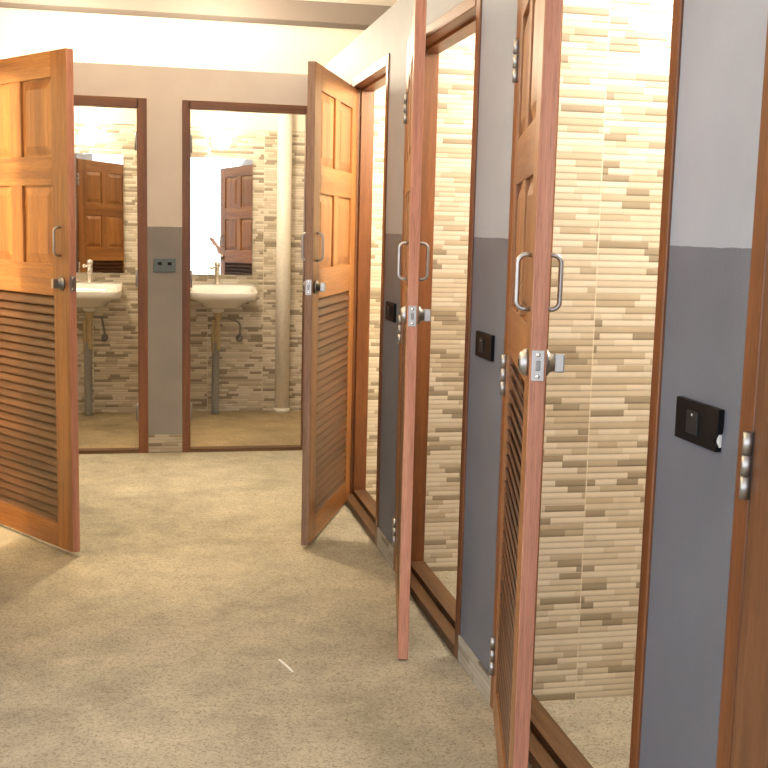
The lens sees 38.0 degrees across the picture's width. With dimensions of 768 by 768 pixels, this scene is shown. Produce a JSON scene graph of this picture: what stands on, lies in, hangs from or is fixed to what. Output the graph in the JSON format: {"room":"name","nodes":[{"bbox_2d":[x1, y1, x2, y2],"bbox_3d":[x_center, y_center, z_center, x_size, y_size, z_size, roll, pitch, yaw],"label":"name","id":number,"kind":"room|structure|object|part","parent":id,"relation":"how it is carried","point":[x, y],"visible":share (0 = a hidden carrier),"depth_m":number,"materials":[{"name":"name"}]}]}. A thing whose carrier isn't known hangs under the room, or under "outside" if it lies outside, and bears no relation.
{"room":"corridor","nodes":[
{"label":"corridor","id":0,"kind":"room"},
{"bbox_2d":[0,47,9,58],"bbox_3d":[-1.789,-0.453,4.640,0.100,2.235,3.450,0,8,-12],"label":"wall","id":1,"kind":"structure","parent":0,"point":[3,55],"depth_m":5.85,"materials":[{"name":"paint"}]},
{"bbox_2d":[0,48,79,552],"bbox_3d":[-1.518,-0.344,4.663,0.810,1.985,0.107,9,11,43],"label":"louvered door","id":2,"kind":"structure","parent":1,"relation":"in","point":[39,444],"depth_m":4.55,"materials":[{"name":"brown wood"}]},
{"bbox_3d":[-1.613,-1.097,4.674,0.238,0.300,0.027,9,11,43],"label":"raised panel","id":3,"kind":"part","parent":2,"relation":"part of","materials":[{"name":"brown wood"}]},
{"bbox_3d":[-1.623,-0.681,4.732,0.238,0.310,0.027,9,11,43],"label":"raised panel","id":4,"kind":"part","parent":2,"relation":"part of","materials":[{"name":"brown wood"}]},
{"bbox_3d":[-1.490,-1.277,4.535,0.565,0.100,0.033,9,11,43],"label":"rail","id":5,"kind":"part","parent":2,"relation":"part of","materials":[{"name":"brown wood"}]},
{"bbox_3d":[-1.500,-0.874,4.591,0.565,0.115,0.033,9,11,43],"label":"rail","id":6,"kind":"part","parent":2,"relation":"part of","materials":[{"name":"brown wood"}]},
{"bbox_3d":[-1.510,-0.448,4.650,0.565,0.125,0.033,9,11,43],"label":"lock rail","id":7,"kind":"part","parent":2,"relation":"part of","materials":[{"name":"brown wood"}]},
{"bbox_3d":[-1.536,0.587,4.794,0.565,0.105,0.033,9,11,43],"label":"rail","id":8,"kind":"part","parent":2,"relation":"part of","materials":[{"name":"brown wood"}]},
{"bbox_3d":[-1.377,-1.061,4.451,0.238,0.300,0.027,9,11,43],"label":"raised panel","id":9,"kind":"part","parent":2,"relation":"part of","materials":[{"name":"brown wood"}]},
{"bbox_3d":[-1.387,-0.645,4.509,0.238,0.310,0.027,9,11,43],"label":"raised panel","id":10,"kind":"part","parent":2,"relation":"part of","materials":[{"name":"brown wood"}]},
{"bbox_3d":[-1.286,-0.559,4.378,0.010,0.120,0.034,9,11,43],"label":"pull handle","id":11,"kind":"part","parent":2,"relation":"part of","materials":[{"name":"metal"}]},
{"bbox_3d":[-1.222,-0.393,4.380,0.003,0.062,0.025,9,11,43],"label":"lock plate","id":12,"kind":"part","parent":2,"relation":"part of","materials":[{"name":"silver metal"}]},
{"bbox_2d":[83,319,86,352],"bbox_3d":[-2.079,-0.334,7.754,0.031,0.231,0.033,0,8,-12],"label":"drain pipe","id":13,"kind":"object","parent":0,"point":[84,320],"depth_m":7.74,"materials":[{"name":"beige plastic"}]},
{"bbox_2d":[0,8,364,412],"bbox_3d":[-1.577,-1.190,7.928,4.800,2.800,0.100,0,8,-12],"label":"wall","id":14,"kind":"structure","parent":0,"point":[246,367],"depth_m":7.92,"materials":[{"name":"tile"}]},
{"bbox_2d":[79,125,98,144],"bbox_3d":[-2.014,-1.698,7.617,0.136,0.136,0.183,0,8,-12],"label":"globe lamp","id":15,"kind":"object","parent":14,"relation":"attached to","point":[88,134],"visible":1,"depth_m":7.55,"materials":[{"name":"white glass"}]},
{"bbox_2d":[74,153,123,272],"bbox_3d":[-2.053,-1.187,7.762,0.470,0.823,0.015,0,7,-11],"label":"wall mirror","id":16,"kind":"object","parent":14,"relation":"attached to","point":[99,178],"visible":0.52,"depth_m":7.77,"materials":[{"name":"clear glass"}]},
{"bbox_2d":[190,157,252,274],"bbox_3d":[-1.173,-1.191,7.947,0.468,0.823,0.015,0,7,-11],"label":"wall mirror","id":17,"kind":"object","parent":14,"relation":"attached to","point":[221,189],"visible":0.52,"depth_m":7.94,"materials":[{"name":"clear glass"}]},
{"bbox_2d":[212,130,230,149],"bbox_3d":[-1.139,-1.707,7.801,0.136,0.136,0.183,0,8,-12],"label":"globe lamp","id":18,"kind":"object","parent":14,"relation":"attached to","point":[221,139],"visible":1,"depth_m":7.73,"materials":[{"name":"white glass"}]},
{"bbox_2d":[274,114,291,412],"bbox_3d":[-0.726,-0.862,8.044,0.116,2.160,0.116,0,8,-12],"label":"drain pipe","id":19,"kind":"object","parent":14,"relation":"attached to","point":[284,148],"visible":0.9,"depth_m":8.01,"materials":[{"name":"white plastic"}]},
{"bbox_2d":[73,62,307,452],"bbox_3d":[-1.282,-0.705,6.543,4.800,2.235,0.100,0,8,-12],"label":"wall","id":20,"kind":"structure","parent":0,"point":[164,88],"depth_m":6.45,"materials":[{"name":"paint"}]},
{"bbox_2d":[74,95,147,453],"bbox_3d":[-1.734,-0.614,6.461,0.711,2.055,0.112,0,8,-12],"label":"door frame","id":21,"kind":"structure","parent":20,"relation":"attached to","point":[141,275],"depth_m":6.45,"materials":[{"name":"brown wood"}]},
{"bbox_2d":[153,258,175,271],"bbox_3d":[-1.276,-0.692,6.487,0.128,0.078,0.015,0,8,-12],"label":"power socket","id":22,"kind":"object","parent":20,"relation":"attached to","point":[159,264],"visible":1,"depth_m":6.48,"materials":[{"name":"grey plastic"}]},
{"bbox_2d":[149,434,181,451],"bbox_3d":[-1.301,0.353,6.637,0.197,0.104,0.006,0,8,-12],"label":"baseboard","id":23,"kind":"structure","parent":20,"relation":"attached to","point":[157,443],"depth_m":6.63,"materials":[{"name":"beige tile"}]},
{"bbox_2d":[182,100,306,451],"bbox_3d":[-0.818,-0.618,6.654,0.764,2.055,0.112,0,8,-12],"label":"door frame","id":24,"kind":"structure","parent":20,"relation":"attached to","point":[187,105],"depth_m":6.54,"materials":[{"name":"brown wood"}]},
{"bbox_2d":[211,320,215,352],"bbox_3d":[-1.215,-0.339,7.936,0.031,0.231,0.033,0,8,-12],"label":"drain pipe","id":25,"kind":"object","parent":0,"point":[213,330],"depth_m":7.93,"materials":[{"name":"beige plastic"}]},
{"bbox_2d":[0,411,632,767],"bbox_3d":[-0.290,1.222,1.405,6.400,0.120,14.500,0,8,-12],"label":"floor","id":26,"kind":"structure","parent":0,"point":[159,642],"depth_m":3.67,"materials":[{"name":"beige carpet"}]},
{"bbox_2d":[76,260,122,415],"bbox_3d":[-2.047,-0.304,7.682,0.480,1.090,0.425,0,8,-12],"label":"basin","id":27,"kind":"object","parent":26,"relation":"on","point":[91,295],"visible":0.91,"depth_m":7.74,"materials":[{"name":"white ceramic"}]},
{"bbox_2d":[82,260,92,283],"bbox_3d":[-2.058,-0.778,7.733,0.075,0.165,0.128,0,8,-12],"label":"faucet","id":28,"kind":"object","parent":27,"relation":"on","point":[89,262],"depth_m":7.76,"materials":[{"name":"silver metal"}]},
{"bbox_3d":[-2.039,-0.610,7.640,0.480,0.168,0.425,0,8,-12],"label":"bowl","id":29,"kind":"part","parent":27,"relation":"part of","materials":[{"name":"white ceramic"}]},
{"bbox_2d":[190,262,257,414],"bbox_3d":[-1.147,-0.308,7.872,0.480,1.090,0.425,0,8,-12],"label":"basin","id":30,"kind":"object","parent":26,"relation":"on","point":[217,296],"visible":0.98,"depth_m":7.91,"materials":[{"name":"white ceramic"}]},
{"bbox_2d":[210,262,220,284],"bbox_3d":[-1.194,-0.782,7.915,0.075,0.165,0.128,0,8,-12],"label":"faucet","id":31,"kind":"object","parent":30,"relation":"on","point":[217,265],"depth_m":7.94,"materials":[{"name":"silver metal"}]},
{"bbox_3d":[-1.139,-0.614,7.830,0.480,0.168,0.425,0,8,-12],"label":"bowl","id":32,"kind":"part","parent":30,"relation":"part of","materials":[{"name":"white ceramic"}]},
{"bbox_2d":[278,659,293,671],"bbox_3d":[-0.304,0.873,3.460,0.006,0.004,0.110,-3,9,-28],"label":"paper sliver","id":33,"kind":"object","parent":26,"relation":"on","point":[280,660],"visible":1,"depth_m":3.46,"materials":[{"name":"white paper"}]},
{"bbox_2d":[307,0,397,5],"bbox_3d":[-0.725,-2.037,3.631,5.300,0.100,9.100,0,8,-12],"label":"ceiling","id":34,"kind":"structure","parent":0,"point":[368,2],"depth_m":7.20,"materials":[{"name":"paint"}]},
{"bbox_2d":[0,0,391,29],"bbox_3d":[-1.460,-2.422,7.105,4.900,0.128,0.200,0,8,-12],"label":"ceiling beam","id":35,"kind":"structure","parent":34,"relation":"attached to","point":[305,13],"depth_m":7.14,"materials":[{"name":"paint"}]},
{"bbox_2d":[366,85,385,494],"bbox_3d":[0.559,-0.546,5.717,1.340,2.235,0.080,0,8,-12],"label":"wall","id":36,"kind":"structure","parent":0,"point":[379,102],"depth_m":5.56,"materials":[{"name":"tile"}]},
{"bbox_2d":[424,33,474,571],"bbox_3d":[0.826,-0.364,4.458,1.340,2.235,0.080,0,8,-12],"label":"wall","id":37,"kind":"structure","parent":0,"point":[456,63],"depth_m":4.30,"materials":[{"name":"tile"}]},
{"bbox_2d":[324,0,767,767],"bbox_3d":[0.265,-0.263,3.631,0.100,2.235,6.300,0,8,-12],"label":"wall","id":38,"kind":"structure","parent":0,"point":[723,47],"depth_m":2.06,"materials":[{"name":"paint"}]},
{"bbox_2d":[301,61,357,545],"bbox_3d":[-0.231,-0.360,5.010,0.107,1.985,0.915,3,8,9],"label":"louvered door","id":39,"kind":"structure","parent":38,"relation":"in","point":[332,102],"depth_m":4.87,"materials":[{"name":"brown wood"}]},
{"bbox_3d":[-0.325,-0.567,4.598,0.034,0.120,0.010,3,8,9],"label":"pull handle","id":40,"kind":"part","parent":39,"relation":"part of","materials":[{"name":"metal"}]},
{"bbox_3d":[-0.309,-0.395,4.554,0.025,0.062,0.002,3,8,9],"label":"lock plate","id":41,"kind":"part","parent":39,"relation":"part of","materials":[{"name":"metal"}]},
{"bbox_3d":[-0.263,-0.564,4.588,0.034,0.120,0.010,3,8,9],"label":"pull handle","id":42,"kind":"part","parent":39,"relation":"part of","materials":[{"name":"metal"}]},
{"bbox_3d":[-0.260,-0.655,4.777,0.027,0.310,0.290,3,8,9],"label":"raised panel","id":43,"kind":"part","parent":39,"relation":"part of","materials":[{"name":"brown wood"}]},
{"bbox_3d":[-0.250,-1.071,4.720,0.027,0.300,0.290,3,8,9],"label":"raised panel","id":44,"kind":"part","parent":39,"relation":"part of","materials":[{"name":"brown wood"}]},
{"bbox_3d":[-0.260,0.570,5.137,0.033,0.105,0.670,3,8,9],"label":"rail","id":45,"kind":"part","parent":39,"relation":"part of","materials":[{"name":"brown wood"}]},
{"bbox_3d":[-0.234,-0.464,4.993,0.033,0.125,0.670,3,8,9],"label":"lock rail","id":46,"kind":"part","parent":39,"relation":"part of","materials":[{"name":"brown wood"}]},
{"bbox_3d":[-0.224,-0.890,4.934,0.033,0.115,0.670,3,8,9],"label":"rail","id":47,"kind":"part","parent":39,"relation":"part of","materials":[{"name":"brown wood"}]},
{"bbox_3d":[-0.214,-1.294,4.878,0.033,0.100,0.670,3,8,9],"label":"rail","id":48,"kind":"part","parent":39,"relation":"part of","materials":[{"name":"brown wood"}]},
{"bbox_3d":[-0.198,-0.705,5.149,0.027,0.310,0.290,3,8,9],"label":"raised panel","id":49,"kind":"part","parent":39,"relation":"part of","materials":[{"name":"brown wood"}]},
{"bbox_3d":[-0.188,-1.121,5.091,0.027,0.300,0.290,3,8,9],"label":"raised panel","id":50,"kind":"part","parent":39,"relation":"part of","materials":[{"name":"brown wood"}]},
{"bbox_2d":[346,53,389,545],"bbox_3d":[-0.043,-0.382,5.085,0.112,2.055,0.885,0,8,-12],"label":"door frame","id":51,"kind":"structure","parent":38,"relation":"attached to","point":[360,502],"depth_m":5.41,"materials":[{"name":"brown wood"}]},
{"bbox_2d":[377,527,393,568],"bbox_3d":[0.007,0.679,4.618,0.006,0.085,0.333,0,8,-12],"label":"baseboard","id":52,"kind":"structure","parent":38,"relation":"attached to","point":[385,547],"depth_m":4.61,"materials":[{"name":"beige tile"}]},
{"bbox_2d":[385,301,395,321],"bbox_3d":[0.026,-0.291,4.485,0.015,0.074,0.156,0,8,-12],"label":"light switch","id":53,"kind":"object","parent":38,"relation":"attached to","point":[390,315],"visible":1,"depth_m":4.46,"materials":[{"name":"black plastic"}]},
{"bbox_2d":[392,0,430,658],"bbox_3d":[0.090,-0.199,3.835,0.107,2.035,0.919,1,8,0],"label":"louvered door","id":54,"kind":"structure","parent":38,"relation":"in","point":[411,315],"depth_m":3.42,"materials":[{"name":"brown wood"}]},
{"bbox_3d":[0.061,0.757,3.965,0.033,0.105,0.674,1,8,0],"label":"rail","id":55,"kind":"part","parent":54,"relation":"part of","materials":[{"name":"brown wood"}]},
{"bbox_3d":[0.058,-0.377,3.413,0.034,0.120,0.010,1,8,0],"label":"pull handle","id":56,"kind":"part","parent":54,"relation":"part of","materials":[{"name":"metal"}]},
{"bbox_3d":[0.087,-0.278,3.821,0.033,0.125,0.674,1,8,0],"label":"lock rail","id":57,"kind":"part","parent":54,"relation":"part of","materials":[{"name":"brown wood"}]},
{"bbox_3d":[0.092,-0.467,3.602,0.027,0.310,0.292,1,8,0],"label":"raised panel","id":58,"kind":"part","parent":54,"relation":"part of","materials":[{"name":"brown wood"}]},
{"bbox_3d":[0.097,-0.703,3.762,0.033,0.115,0.674,1,8,0],"label":"rail","id":59,"kind":"part","parent":54,"relation":"part of","materials":[{"name":"brown wood"}]},
{"bbox_3d":[0.102,-0.935,3.922,0.027,0.300,0.292,1,8,0],"label":"raised panel","id":60,"kind":"part","parent":54,"relation":"part of","materials":[{"name":"brown wood"}]},
{"bbox_3d":[0.102,-0.883,3.544,0.027,0.300,0.292,1,8,0],"label":"raised panel","id":61,"kind":"part","parent":54,"relation":"part of","materials":[{"name":"brown wood"}]},
{"bbox_3d":[0.107,-1.132,3.702,0.033,0.150,0.674,1,8,0],"label":"rail","id":62,"kind":"part","parent":54,"relation":"part of","materials":[{"name":"brown wood"}]},
{"bbox_3d":[0.086,-0.205,3.374,0.025,0.062,0.003,1,8,0],"label":"lock plate","id":63,"kind":"part","parent":54,"relation":"part of","materials":[{"name":"silver metal"}]},
{"bbox_3d":[0.121,-0.375,3.413,0.034,0.120,0.010,1,8,0],"label":"pull handle","id":64,"kind":"part","parent":54,"relation":"part of","materials":[{"name":"metal"}]},
{"bbox_2d":[393,0,481,659],"bbox_3d":[0.215,-0.206,3.869,0.112,2.055,0.955,0,8,-12],"label":"door frame","id":65,"kind":"structure","parent":38,"relation":"attached to","point":[443,611],"depth_m":4.16,"materials":[{"name":"brown wood"}]},
{"bbox_2d":[458,635,490,705],"bbox_3d":[0.273,0.860,3.364,0.006,0.085,0.343,0,8,-12],"label":"baseboard","id":66,"kind":"structure","parent":38,"relation":"attached to","point":[481,678],"depth_m":3.35,"materials":[{"name":"beige tile"}]},
{"bbox_2d":[475,331,494,361],"bbox_3d":[0.290,-0.111,3.235,0.015,0.074,0.156,0,8,-12],"label":"light switch","id":67,"kind":"object","parent":38,"relation":"attached to","point":[484,342],"visible":1,"depth_m":3.22,"materials":[{"name":"black plastic"}]},
{"bbox_2d":[489,0,564,767],"bbox_3d":[0.333,0.003,2.639,0.107,1.985,0.812,2,8,3],"label":"louvered door","id":68,"kind":"structure","parent":38,"relation":"in","point":[536,53],"depth_m":2.33,"materials":[{"name":"brown wood"}]},
{"bbox_3d":[0.305,0.934,2.766,0.033,0.105,0.567,2,8,3],"label":"rail","id":69,"kind":"part","parent":68,"relation":"part of","materials":[{"name":"brown wood"}]},
{"bbox_3d":[0.344,-0.339,2.755,0.027,0.310,0.238,2,8,3],"label":"raised panel","id":70,"kind":"part","parent":68,"relation":"part of","materials":[{"name":"brown wood"}]},
{"bbox_3d":[0.330,-0.101,2.622,0.033,0.125,0.567,2,8,3],"label":"lock rail","id":71,"kind":"part","parent":68,"relation":"part of","materials":[{"name":"brown wood"}]},
{"bbox_3d":[0.284,-0.208,2.270,0.034,0.120,0.010,2,8,3],"label":"pull handle","id":72,"kind":"part","parent":68,"relation":"part of","materials":[{"name":"metal"}]},
{"bbox_3d":[0.354,-0.755,2.697,0.027,0.300,0.238,2,8,3],"label":"raised panel","id":73,"kind":"part","parent":68,"relation":"part of","materials":[{"name":"brown wood"}]},
{"bbox_3d":[0.340,-0.527,2.563,0.033,0.115,0.567,2,8,3],"label":"rail","id":74,"kind":"part","parent":68,"relation":"part of","materials":[{"name":"brown wood"}]},
{"bbox_3d":[0.350,-0.930,2.507,0.033,0.100,0.567,2,8,3],"label":"rail","id":75,"kind":"part","parent":68,"relation":"part of","materials":[{"name":"brown wood"}]},
{"bbox_3d":[0.326,-0.294,2.430,0.027,0.310,0.238,2,8,3],"label":"raised panel","id":76,"kind":"part","parent":68,"relation":"part of","materials":[{"name":"brown wood"}]},
{"bbox_3d":[0.336,-0.710,2.372,0.027,0.300,0.238,2,8,3],"label":"raised panel","id":77,"kind":"part","parent":68,"relation":"part of","materials":[{"name":"brown wood"}]},
{"bbox_3d":[0.308,-0.036,2.229,0.025,0.062,0.003,2,8,3],"label":"lock plate","id":78,"kind":"part","parent":68,"relation":"part of","materials":[{"name":"silver metal"}]},
{"bbox_3d":[0.347,-0.206,2.267,0.034,0.120,0.010,2,8,3],"label":"pull handle","id":79,"kind":"part","parent":68,"relation":"part of","materials":[{"name":"metal"}]},
{"bbox_2d":[490,0,683,767],"bbox_3d":[0.481,-0.025,2.610,0.112,2.055,0.953,0,8,-12],"label":"door frame","id":80,"kind":"structure","parent":38,"relation":"attached to","point":[549,745],"depth_m":2.21,"materials":[{"name":"brown wood"}]},
{"bbox_2d":[674,396,724,451],"bbox_3d":[0.556,0.070,1.978,0.015,0.074,0.156,0,8,-12],"label":"light switch","id":81,"kind":"object","parent":38,"relation":"attached to","point":[701,424],"visible":1,"depth_m":1.96,"materials":[{"name":"black plastic"}]},
{"bbox_2d":[716,20,767,767],"bbox_3d":[0.739,0.150,1.394,0.112,2.055,0.955,0,8,-12],"label":"door frame","id":82,"kind":"structure","parent":38,"relation":"attached to","point":[760,225],"depth_m":1.82,"materials":[{"name":"brown wood"}]},
{"bbox_2d":[731,248,767,767],"bbox_3d":[0.702,0.165,1.391,0.107,1.985,0.875,0,8,-12],"label":"louvered door","id":83,"kind":"structure","parent":38,"relation":"in","point":[750,730],"depth_m":1.79,"materials":[{"name":"brown wood"}]},
{"bbox_2d":[533,0,672,701],"bbox_3d":[1.081,-0.191,3.252,1.340,2.235,0.080,0,8,-12],"label":"wall","id":84,"kind":"structure","parent":0,"point":[615,54],"depth_m":3.12,"materials":[{"name":"tile"}]}
]}

